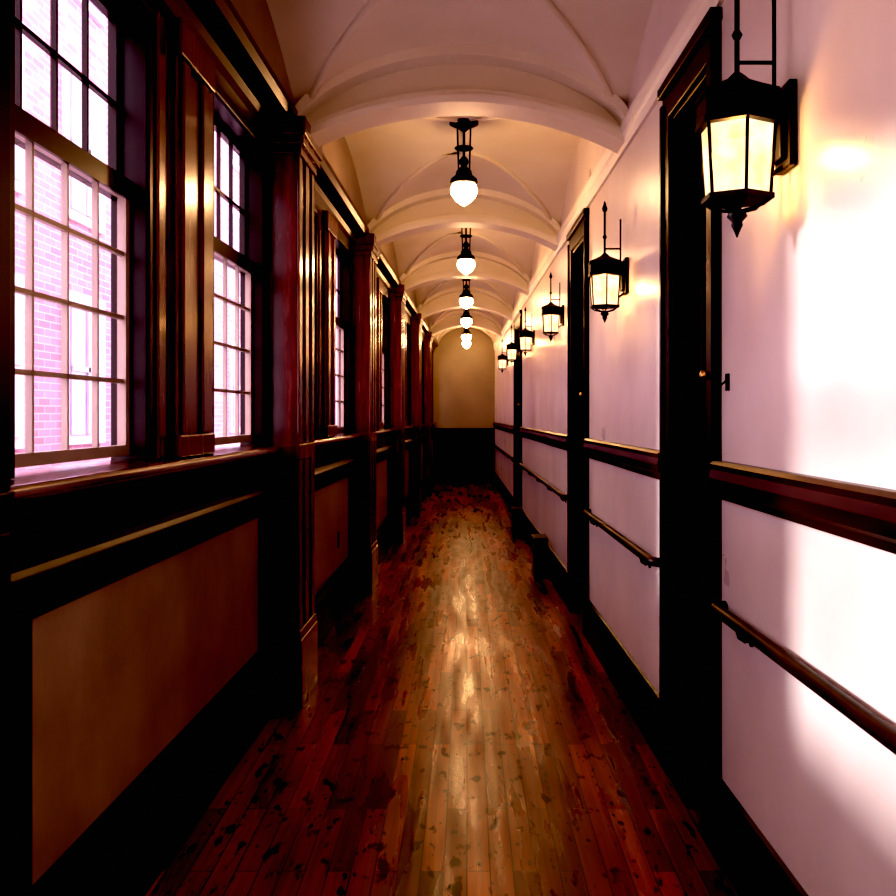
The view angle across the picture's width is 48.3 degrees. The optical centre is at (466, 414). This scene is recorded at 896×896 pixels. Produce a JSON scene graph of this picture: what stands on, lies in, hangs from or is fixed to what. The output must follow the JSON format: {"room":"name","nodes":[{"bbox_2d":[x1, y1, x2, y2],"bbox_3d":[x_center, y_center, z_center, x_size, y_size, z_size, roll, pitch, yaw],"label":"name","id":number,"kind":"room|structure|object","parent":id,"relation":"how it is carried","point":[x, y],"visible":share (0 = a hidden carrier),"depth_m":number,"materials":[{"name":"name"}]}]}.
{"room":"corridor","nodes":[
{"label":"corridor","id":0,"kind":"room"},
{"bbox_2d":[32,0,436,885],"bbox_3d":[-0.813,-0.450,7.584,0.230,3.500,22.837,0,0,1],"label":"wall","id":1,"kind":"structure","parent":0,"point":[120,668],"depth_m":2.85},
{"bbox_2d":[0,0,14,895],"bbox_3d":[-0.880,-0.010,1.542,0.260,2.620,0.455,0,0,0],"label":"pilaster","id":2,"kind":"object","parent":1,"relation":"attached to","point":[7,496],"visible":1,"depth_m":1.70,"materials":[{"name":"brown wood"}]},
{"bbox_2d":[11,0,156,478],"bbox_3d":[-0.984,-0.505,2.451,0.148,1.410,1.000,0,0,1],"label":"window","id":3,"kind":"structure","parent":1,"relation":"in","point":[128,179],"depth_m":2.83,"materials":[{"name":"paint"}]},
{"bbox_2d":[8,455,278,895],"bbox_3d":[-0.888,0.630,3.087,0.059,0.940,2.726,0,0,1],"label":"woodwork","id":4,"kind":"structure","parent":1,"relation":"attached to","point":[65,548],"depth_m":2.42,"materials":[{"name":"brown wood"}]},
{"bbox_2d":[10,444,283,502],"bbox_3d":[-0.918,0.148,3.087,0.165,0.045,2.728,0,0,1],"label":"window sill","id":5,"kind":"structure","parent":1,"relation":"attached to","point":[34,487],"depth_m":2.48,"materials":[{"name":"brown wood"}]},
{"bbox_2d":[32,650,276,895],"bbox_3d":[-0.891,1.155,3.087,0.053,0.290,2.726,0,0,1],"label":"baseboard","id":6,"kind":"structure","parent":1,"relation":"attached to","point":[125,850],"depth_m":2.92,"materials":[{"name":"brown wood"}]},
{"bbox_2d":[155,10,214,459],"bbox_3d":[-0.917,-0.530,3.203,0.129,1.340,0.645,0,0,0],"label":"pilaster","id":7,"kind":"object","parent":1,"relation":"attached to","point":[185,70],"depth_m":3.07,"materials":[{"name":"brown wood"}]},
{"bbox_2d":[150,0,297,148],"bbox_3d":[-0.878,-1.270,3.087,0.199,0.180,2.788,0,0,1],"label":"crown molding","id":8,"kind":"structure","parent":1,"relation":"attached to","point":[243,73],"depth_m":3.63,"materials":[{"name":"brown wood"}]},
{"bbox_2d":[213,82,269,450],"bbox_3d":[-0.956,-0.505,3.956,0.143,1.410,1.000,0,0,1],"label":"window","id":9,"kind":"structure","parent":1,"relation":"in","point":[251,261],"depth_m":4.33,"materials":[{"name":"paint"}]},
{"bbox_2d":[269,116,321,707],"bbox_3d":[-0.830,-0.010,4.650,0.246,2.620,0.490,0,0,0],"label":"pilaster","id":10,"kind":"object","parent":1,"relation":"attached to","point":[295,157],"visible":0.84,"depth_m":4.45,"materials":[{"name":"brown wood"}]},
{"bbox_2d":[314,205,318,437],"bbox_3d":[-0.931,-0.505,5.301,0.140,1.410,1.000,0,0,1],"label":"window frame","id":11,"kind":"structure","parent":1,"relation":"in","point":[316,211],"depth_m":5.71,"materials":[{"name":"paint"}]},
{"bbox_2d":[318,210,337,437],"bbox_3d":[-0.867,-0.530,6.053,0.122,1.340,0.645,0,0,0],"label":"pilaster","id":12,"kind":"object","parent":1,"relation":"attached to","point":[327,225],"depth_m":5.90,"materials":[{"name":"brown wood"}]},
{"bbox_2d":[314,557,357,648],"bbox_3d":[-0.840,1.155,6.075,0.050,0.290,2.451,0,0,1],"label":"baseboard","id":13,"kind":"structure","parent":1,"relation":"attached to","point":[335,595],"depth_m":6.23,"materials":[{"name":"brown wood"}]},
{"bbox_2d":[314,439,358,560],"bbox_3d":[-0.838,0.630,6.075,0.055,0.940,2.451,0,0,1],"label":"woodwork","id":14,"kind":"structure","parent":1,"relation":"attached to","point":[334,462],"depth_m":6.51,"materials":[{"name":"brown wood"}]},
{"bbox_2d":[314,432,361,446],"bbox_3d":[-0.866,0.148,6.075,0.155,0.045,2.453,0,0,1],"label":"window sill","id":15,"kind":"structure","parent":1,"relation":"attached to","point":[341,437],"depth_m":6.13,"materials":[{"name":"brown wood"}]},
{"bbox_2d":[314,152,368,252],"bbox_3d":[-0.828,-1.270,6.075,0.187,0.180,2.513,0,0,1],"label":"crown molding","id":16,"kind":"structure","parent":1,"relation":"attached to","point":[330,194],"depth_m":6.08,"materials":[{"name":"brown wood"}]},
{"bbox_2d":[336,234,353,434],"bbox_3d":[-0.903,-0.505,6.806,0.136,1.410,1.000,0,0,1],"label":"window","id":17,"kind":"structure","parent":1,"relation":"in","point":[344,255],"depth_m":7.22,"materials":[{"name":"paint"}]},
{"bbox_2d":[353,233,380,592],"bbox_3d":[-0.783,-0.010,7.500,0.233,2.620,0.490,0,0,0],"label":"pilaster","id":18,"kind":"object","parent":1,"relation":"attached to","point":[367,253],"visible":0.73,"depth_m":7.30,"materials":[{"name":"brown wood"}]},
{"bbox_2d":[376,277,382,429],"bbox_3d":[-0.817,-0.530,8.902,0.116,1.340,0.645,0,0,0],"label":"window frame","id":19,"kind":"structure","parent":1,"relation":"attached to","point":[379,284],"depth_m":8.76,"materials":[{"name":"brown wood"}]},
{"bbox_2d":[376,516,392,563],"bbox_3d":[-0.792,1.155,8.925,0.047,0.290,2.451,0,0,1],"label":"baseboard","id":20,"kind":"structure","parent":1,"relation":"attached to","point":[384,530],"depth_m":9.33,"materials":[{"name":"brown wood"}]},
{"bbox_2d":[376,433,393,518],"bbox_3d":[-0.789,0.630,8.925,0.052,0.940,2.451,0,0,1],"label":"woodwork","id":21,"kind":"structure","parent":1,"relation":"attached to","point":[383,443],"depth_m":9.75,"materials":[{"name":"brown wood"}]},
{"bbox_2d":[382,290,389,428],"bbox_3d":[-0.850,-0.505,9.656,0.128,1.410,1.000,0,0,1],"label":"window","id":22,"kind":"structure","parent":1,"relation":"in","point":[385,298],"depth_m":10.06,"materials":[{"name":"glass"}]},
{"bbox_2d":[376,428,395,434],"bbox_3d":[-0.816,0.148,8.925,0.146,0.045,2.452,0,0,1],"label":"window sill","id":23,"kind":"structure","parent":1,"relation":"attached to","point":[385,430],"depth_m":9.20,"materials":[{"name":"brown wood"}]},
{"bbox_2d":[376,250,400,297],"bbox_3d":[-0.781,-1.270,8.925,0.177,0.180,2.513,0,0,1],"label":"crown molding","id":24,"kind":"structure","parent":1,"relation":"attached to","point":[385,272],"depth_m":9.21,"materials":[{"name":"brown wood"}]},
{"bbox_2d":[390,284,407,542],"bbox_3d":[-0.737,-0.010,10.350,0.219,2.620,0.490,0,0,0],"label":"pilaster","id":25,"kind":"object","parent":1,"relation":"attached to","point":[398,296],"visible":0.82,"depth_m":10.15,"materials":[{"name":"brown wood"}]},
{"bbox_2d":[405,312,406,425],"bbox_3d":[-0.767,-0.530,11.752,0.109,1.340,0.645,0,0,0],"label":"window frame","id":26,"kind":"structure","parent":1,"relation":"attached to","point":[405,312],"depth_m":11.82,"materials":[{"name":"brown wood"}]},
{"bbox_2d":[406,320,410,424],"bbox_3d":[-0.798,-0.505,12.506,0.120,1.410,1.000,0,0,1],"label":"window","id":27,"kind":"structure","parent":1,"relation":"in","point":[408,325],"depth_m":12.91,"materials":[{"name":"paint"}]},
{"bbox_2d":[405,429,412,495],"bbox_3d":[-0.740,0.630,11.775,0.049,0.940,2.451,0,0,1],"label":"woodwork","id":28,"kind":"structure","parent":1,"relation":"attached to","point":[408,432],"depth_m":12.84,"materials":[{"name":"brown wood"}]},
{"bbox_2d":[405,494,412,523],"bbox_3d":[-0.743,1.155,11.775,0.045,0.290,2.451,0,0,1],"label":"baseboard","id":29,"kind":"structure","parent":1,"relation":"attached to","point":[408,499],"depth_m":12.37,"materials":[{"name":"brown wood"}]},
{"bbox_2d":[405,425,414,429],"bbox_3d":[-0.766,0.148,11.775,0.138,0.045,2.452,0,0,1],"label":"window sill","id":30,"kind":"structure","parent":1,"relation":"attached to","point":[407,426],"depth_m":12.26,"materials":[{"name":"brown wood"}]},
{"bbox_2d":[405,294,418,323],"bbox_3d":[-0.733,-1.270,11.775,0.166,0.180,2.513,0,0,1],"label":"crown molding","id":31,"kind":"structure","parent":1,"relation":"attached to","point":[411,310],"depth_m":12.25,"materials":[{"name":"brown wood"}]},
{"bbox_2d":[411,313,422,514],"bbox_3d":[-0.691,-0.010,13.200,0.206,2.620,0.490,0,0,0],"label":"pilaster","id":32,"kind":"object","parent":1,"relation":"attached to","point":[416,321],"visible":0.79,"depth_m":13.00,"materials":[{"name":"brown wood"}]},
{"bbox_2d":[421,339,423,422],"bbox_3d":[-0.745,-0.505,15.356,0.112,1.410,1.000,0,0,1],"label":"window","id":33,"kind":"structure","parent":1,"relation":"in","point":[422,341],"depth_m":15.77,"materials":[{"name":"paint"}]},
{"bbox_2d":[421,426,425,480],"bbox_3d":[-0.692,0.630,14.625,0.046,0.940,2.451,0,0,1],"label":"woodwork","id":34,"kind":"structure","parent":1,"relation":"attached to","point":[423,435],"depth_m":15.69,"materials":[{"name":"brown wood"}]},
{"bbox_2d":[421,480,425,501],"bbox_3d":[-0.694,1.155,14.625,0.042,0.290,2.451,0,0,1],"label":"baseboard","id":35,"kind":"structure","parent":1,"relation":"attached to","point":[423,485],"depth_m":15.32,"materials":[{"name":"brown wood"}]},
{"bbox_2d":[421,319,429,339],"bbox_3d":[-0.686,-1.270,14.625,0.156,0.180,2.513,0,0,1],"label":"crown molding","id":36,"kind":"structure","parent":1,"relation":"attached to","point":[425,329],"depth_m":15.18,"materials":[{"name":"brown wood"}]},
{"bbox_2d":[424,332,432,496],"bbox_3d":[-0.644,-0.010,16.050,0.193,2.620,0.490,0,0,0],"label":"pilaster","id":37,"kind":"object","parent":1,"relation":"attached to","point":[428,338],"visible":0.78,"depth_m":15.85,"materials":[{"name":"brown wood"}]},
{"bbox_2d":[432,351,432,421],"bbox_3d":[-0.692,-0.505,18.206,0.104,1.410,1.000,0,0,1],"label":"window","id":38,"kind":"structure","parent":1,"relation":"in","point":[432,351],"depth_m":18.62,"materials":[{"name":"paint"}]},
{"bbox_2d":[432,424,434,468],"bbox_3d":[-0.641,0.630,17.625,0.043,0.940,2.751,0,0,1],"label":"woodwork","id":39,"kind":"structure","parent":1,"relation":"attached to","point":[433,431],"depth_m":18.84,"materials":[{"name":"brown wood"}]},
{"bbox_2d":[432,469,434,486],"bbox_3d":[-0.643,1.155,17.625,0.039,0.290,2.751,0,0,1],"label":"baseboard","id":40,"kind":"structure","parent":1,"relation":"attached to","point":[433,470],"depth_m":18.31,"materials":[{"name":"brown wood"}]},
{"bbox_2d":[432,336,437,352],"bbox_3d":[-0.636,-1.270,17.625,0.145,0.180,2.812,0,0,1],"label":"crown molding","id":41,"kind":"structure","parent":1,"relation":"attached to","point":[434,342],"depth_m":18.27,"materials":[{"name":"brown wood"}]},
{"bbox_2d":[145,484,737,895],"bbox_3d":[-0.107,1.340,7.585,2.566,0.080,22.830,0,0,0],"label":"floor","id":42,"kind":"structure","parent":0,"point":[460,731],"depth_m":3.70,"materials":[{"name":"brown wood"}]},
{"bbox_2d":[511,506,522,534],"bbox_3d":[0.545,1.160,11.000,0.118,0.280,0.304,0,0,0],"label":"box","id":43,"kind":"object","parent":42,"relation":"on","point":[517,511],"visible":1,"depth_m":10.86,"materials":[{"name":"brown wood"}]},
{"bbox_2d":[531,534,547,578],"bbox_3d":[0.586,1.140,8.100,0.118,0.320,0.324,0,0,0],"label":"box","id":44,"kind":"object","parent":42,"relation":"on","point":[539,569],"visible":1,"depth_m":7.95,"materials":[{"name":"brown wood"}]},
{"bbox_2d":[266,0,653,343],"bbox_3d":[-0.032,-1.536,7.570,1.789,0.422,22.819,0,0,0],"label":"ceiling","id":45,"kind":"structure","parent":0,"point":[319,40],"depth_m":4.48,"materials":[{"name":"paint"}]},
{"bbox_2d":[295,44,628,153],"bbox_3d":[-0.028,-1.466,4.645,1.525,0.458,0.250,0,0,0],"label":"arch","id":46,"kind":"object","parent":45,"relation":"attached to","point":[441,80],"visible":0.79,"depth_m":4.60,"materials":[{"name":"paint"}]},
{"bbox_2d":[449,118,477,205],"bbox_3d":[-0.018,-1.469,5.850,0.170,0.495,0.170,0,0,0],"label":"pendant light","id":47,"kind":"object","parent":45,"relation":"hanging from","point":[463,189],"visible":1,"depth_m":5.81,"materials":[{"name":"white glass"}]},
{"bbox_2d":[367,188,560,250],"bbox_3d":[-0.026,-1.466,7.495,1.440,0.458,0.250,0,0,0],"label":"arch","id":48,"kind":"object","parent":45,"relation":"attached to","point":[435,209],"visible":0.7,"depth_m":7.46,"materials":[{"name":"paint"}]},
{"bbox_2d":[399,251,530,295],"bbox_3d":[-0.025,-1.466,10.345,1.355,0.458,0.250,0,0,0],"label":"arch","id":49,"kind":"object","parent":45,"relation":"attached to","point":[441,267],"visible":0.77,"depth_m":10.29,"materials":[{"name":"paint"}]},
{"bbox_2d":[417,287,513,320],"bbox_3d":[-0.023,-1.466,13.195,1.269,0.458,0.250,0,0,0],"label":"arch","id":50,"kind":"object","parent":45,"relation":"attached to","point":[447,299],"visible":0.69,"depth_m":13.15,"materials":[{"name":"paint"}]},
{"bbox_2d":[457,228,474,274],"bbox_3d":[-0.008,-1.474,8.750,0.170,0.495,0.170,0,0,0],"label":"pendant light","id":51,"kind":"object","parent":45,"relation":"hanging from","point":[466,264],"visible":0.84,"depth_m":8.71,"materials":[{"name":"white glass"}]},
{"bbox_2d":[459,279,472,308],"bbox_3d":[-0.008,-1.464,11.500,0.170,0.495,0.170,0,0,0],"label":"pendant light","id":52,"kind":"object","parent":45,"relation":"hanging from","point":[466,300],"visible":0.8,"depth_m":11.46,"materials":[{"name":"white glass"}]},
{"bbox_2d":[429,310,502,337],"bbox_3d":[-0.021,-1.466,16.045,1.184,0.458,0.250,0,0,0],"label":"arch","id":53,"kind":"object","parent":45,"relation":"attached to","point":[450,320],"visible":0.73,"depth_m":16.00,"materials":[{"name":"paint"}]},
{"bbox_2d":[461,308,471,327],"bbox_3d":[-0.008,-1.444,13.750,0.170,0.495,0.170,0,0,0],"label":"pendant light","id":54,"kind":"object","parent":45,"relation":"hanging from","point":[466,318],"visible":0.66,"depth_m":13.70,"materials":[{"name":"white glass"}]},
{"bbox_2d":[462,327,470,342],"bbox_3d":[-0.008,-1.427,16.300,0.170,0.495,0.170,0,0,0],"label":"pendant light","id":55,"kind":"object","parent":45,"relation":"hanging from","point":[466,334],"visible":0.65,"depth_m":16.25,"materials":[{"name":"white glass"}]},
{"bbox_2d":[462,340,470,348],"bbox_3d":[-0.008,-1.455,18.200,0.170,0.495,0.170,0,0,0],"label":"pendant light","id":56,"kind":"object","parent":45,"relation":"hanging from","point":[466,345],"visible":0.44,"depth_m":18.15,"materials":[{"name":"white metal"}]},
{"bbox_2d":[433,327,494,427],"bbox_3d":[-0.066,-0.450,19.075,1.579,3.500,0.150,0,0,0],"label":"wall","id":57,"kind":"structure","parent":0,"point":[463,378],"depth_m":19.00,"materials":[{"name":"paint"}]},
{"bbox_2d":[434,428,494,483],"bbox_3d":[-0.033,0.775,18.970,1.186,1.050,0.059,0,0,0],"label":"wainscot","id":58,"kind":"structure","parent":57,"relation":"attached to","point":[461,455],"depth_m":18.96,"materials":[{"name":"brown wood"}]},
{"bbox_2d":[495,0,895,895],"bbox_3d":[0.773,-0.450,7.584,0.267,3.500,22.837,0,0,-1],"label":"wall","id":59,"kind":"structure","parent":0,"point":[809,274],"depth_m":2.37,"materials":[{"name":"paint"}]},
{"bbox_2d":[498,340,508,372],"bbox_3d":[0.516,-0.841,14.300,0.156,0.490,0.150,0,0,0],"label":"wall lantern","id":60,"kind":"object","parent":59,"relation":"attached to","point":[502,358],"visible":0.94,"depth_m":14.26,"materials":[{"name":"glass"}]},
{"bbox_2d":[493,422,513,433],"bbox_3d":[0.556,0.190,15.850,0.032,0.110,6.301,0,0,-1],"label":"chair rail","id":61,"kind":"object","parent":59,"relation":"attached to","point":[504,427],"visible":1,"depth_m":14.87,"materials":[{"name":"brown wood"}]},
{"bbox_2d":[493,444,513,461],"bbox_3d":[0.549,0.581,15.800,0.053,0.078,6.035,0,0,-1],"label":"handrail","id":62,"kind":"object","parent":59,"relation":"attached to","point":[494,445],"visible":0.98,"depth_m":14.69,"materials":[{"name":"brown wood"}]},
{"bbox_2d":[494,472,513,513],"bbox_3d":[0.560,1.190,15.850,0.023,0.220,6.301,0,0,-1],"label":"baseboard","id":63,"kind":"structure","parent":59,"relation":"attached to","point":[504,492],"depth_m":15.09,"materials":[{"name":"brown wood"}]},
{"bbox_2d":[506,325,518,364],"bbox_3d":[0.549,-0.841,12.000,0.156,0.490,0.150,0,0,0],"label":"wall lantern","id":64,"kind":"object","parent":59,"relation":"attached to","point":[512,349],"visible":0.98,"depth_m":11.96,"materials":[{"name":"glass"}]},
{"bbox_2d":[513,310,521,506],"bbox_3d":[0.669,0.045,12.100,0.182,2.510,1.220,0,0,0],"label":"door","id":65,"kind":"structure","parent":59,"relation":"in","point":[517,321],"depth_m":12.57,"materials":[{"name":"brown wood"}]},
{"bbox_2d":[519,307,534,356],"bbox_3d":[0.582,-0.811,9.750,0.156,0.490,0.150,0,0,0],"label":"wall lantern","id":66,"kind":"object","parent":59,"relation":"attached to","point":[525,335],"visible":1,"depth_m":9.71,"materials":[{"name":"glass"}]},
{"bbox_2d":[519,427,566,450],"bbox_3d":[0.650,0.190,9.110,0.037,0.110,4.781,0,0,-1],"label":"chair rail","id":67,"kind":"object","parent":59,"relation":"attached to","point":[558,440],"visible":0.93,"depth_m":8.21,"materials":[{"name":"brown wood"}]},
{"bbox_2d":[519,463,566,502],"bbox_3d":[0.642,0.581,9.100,0.057,0.078,4.635,0,0,-1],"label":"handrail","id":68,"kind":"object","parent":59,"relation":"attached to","point":[549,486],"visible":0.96,"depth_m":8.07,"materials":[{"name":"brown wood"}]},
{"bbox_2d":[523,511,566,605],"bbox_3d":[0.656,1.190,9.110,0.026,0.220,4.781,0,0,-1],"label":"baseboard","id":69,"kind":"structure","parent":59,"relation":"attached to","point":[557,572],"depth_m":7.67,"materials":[{"name":"brown wood"}]},
{"bbox_2d":[541,272,563,341],"bbox_3d":[0.616,-0.776,7.200,0.160,0.503,0.154,0,0,0],"label":"wall lantern","id":70,"kind":"object","parent":59,"relation":"attached to","point":[551,312],"visible":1,"depth_m":7.16,"materials":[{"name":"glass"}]},
{"bbox_2d":[566,208,588,636],"bbox_3d":[0.758,0.045,6.285,0.198,2.510,0.890,0,0,0],"label":"door","id":71,"kind":"structure","parent":59,"relation":"in","point":[577,236],"depth_m":6.59,"materials":[{"name":"brown wood"}]},
{"bbox_2d":[493,0,723,350],"bbox_3d":[0.672,-1.285,7.585,0.037,0.130,22.833,0,0,-1],"label":"trim","id":72,"kind":"structure","parent":59,"relation":"attached to","point":[646,100],"depth_m":4.30,"materials":[{"name":"paint"}]},
{"bbox_2d":[588,201,628,322],"bbox_3d":[0.645,-0.700,4.580,0.177,0.558,0.171,0,0,0],"label":"wall lantern","id":73,"kind":"object","parent":59,"relation":"attached to","point":[608,276],"visible":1,"depth_m":4.54,"materials":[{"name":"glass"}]},
{"bbox_2d":[582,509,658,567],"bbox_3d":[0.704,0.581,4.790,0.058,0.078,2.015,0,0,-1],"label":"handrail","id":74,"kind":"object","parent":59,"relation":"attached to","point":[645,558],"visible":0.98,"depth_m":4.36,"materials":[{"name":"brown wood"}]},
{"bbox_2d":[583,438,658,479],"bbox_3d":[0.712,0.190,4.785,0.039,0.110,2.131,0,0,-1],"label":"chair rail","id":75,"kind":"object","parent":59,"relation":"attached to","point":[641,460],"visible":0.93,"depth_m":4.44,"materials":[{"name":"brown wood"}]},
{"bbox_2d":[585,600,658,761],"bbox_3d":[0.717,1.190,4.785,0.028,0.220,2.131,0,0,-1],"label":"baseboard","id":76,"kind":"structure","parent":59,"relation":"attached to","point":[639,696],"depth_m":4.47,"materials":[{"name":"brown wood"}]},
{"bbox_2d":[657,7,722,852],"bbox_3d":[0.804,0.045,3.345,0.206,2.510,0.770,0,0,0],"label":"door","id":77,"kind":"structure","parent":59,"relation":"in","point":[690,233],"depth_m":3.59,"materials":[{"name":"brown wood"}]},
{"bbox_2d":[714,373,729,390],"bbox_3d":[0.737,-0.095,2.900,0.042,0.050,0.030,0,0,0],"label":"wall hook","id":78,"kind":"object","parent":59,"relation":"attached to","point":[727,376],"visible":1,"depth_m":2.90,"materials":[{"name":"black metal"}]},
{"bbox_2d":[694,0,796,237],"bbox_3d":[0.658,-0.760,2.370,0.216,0.680,0.208,0,0,0],"label":"wall lantern","id":79,"kind":"object","parent":59,"relation":"attached to","point":[745,127],"visible":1,"depth_m":2.32,"materials":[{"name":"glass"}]},
{"bbox_2d":[713,779,808,895],"bbox_3d":[0.790,1.190,-0.430,0.032,0.220,6.801,0,0,-1],"label":"baseboard","id":80,"kind":"structure","parent":59,"relation":"attached to","point":[752,866],"depth_m":2.65,"materials":[{"name":"brown wood"}]},
{"bbox_2d":[709,460,895,553],"bbox_3d":[0.784,0.190,-0.430,0.045,0.110,6.801,0,0,-1],"label":"chair rail","id":81,"kind":"object","parent":59,"relation":"attached to","point":[861,513],"visible":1,"depth_m":2.11,"materials":[{"name":"brown wood"}]},
{"bbox_2d":[710,601,895,754],"bbox_3d":[0.761,0.581,0.710,0.062,0.078,4.455,0,0,-1],"label":"handrail","id":82,"kind":"object","parent":59,"relation":"attached to","point":[880,730],"visible":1,"depth_m":2.08,"materials":[{"name":"brown wood"}]},
{"label":"outside","id":83,"kind":"structure","parent":0,"visible":0},
{"bbox_3d":[-15.650,2.350,25.000,28.700,0.100,90.000,0,0,0],"label":"ground","id":84,"kind":"structure","parent":83,"visible":0},
{"bbox_2d":[15,0,336,470],"bbox_3d":[-6.240,-5.200,38.100,0.720,15.000,63.800,0,0,0],"label":"window panes","id":85,"kind":"structure","parent":84,"relation":"on","point":[35,13],"depth_m":15.09,"materials":[{"name":"glass"}]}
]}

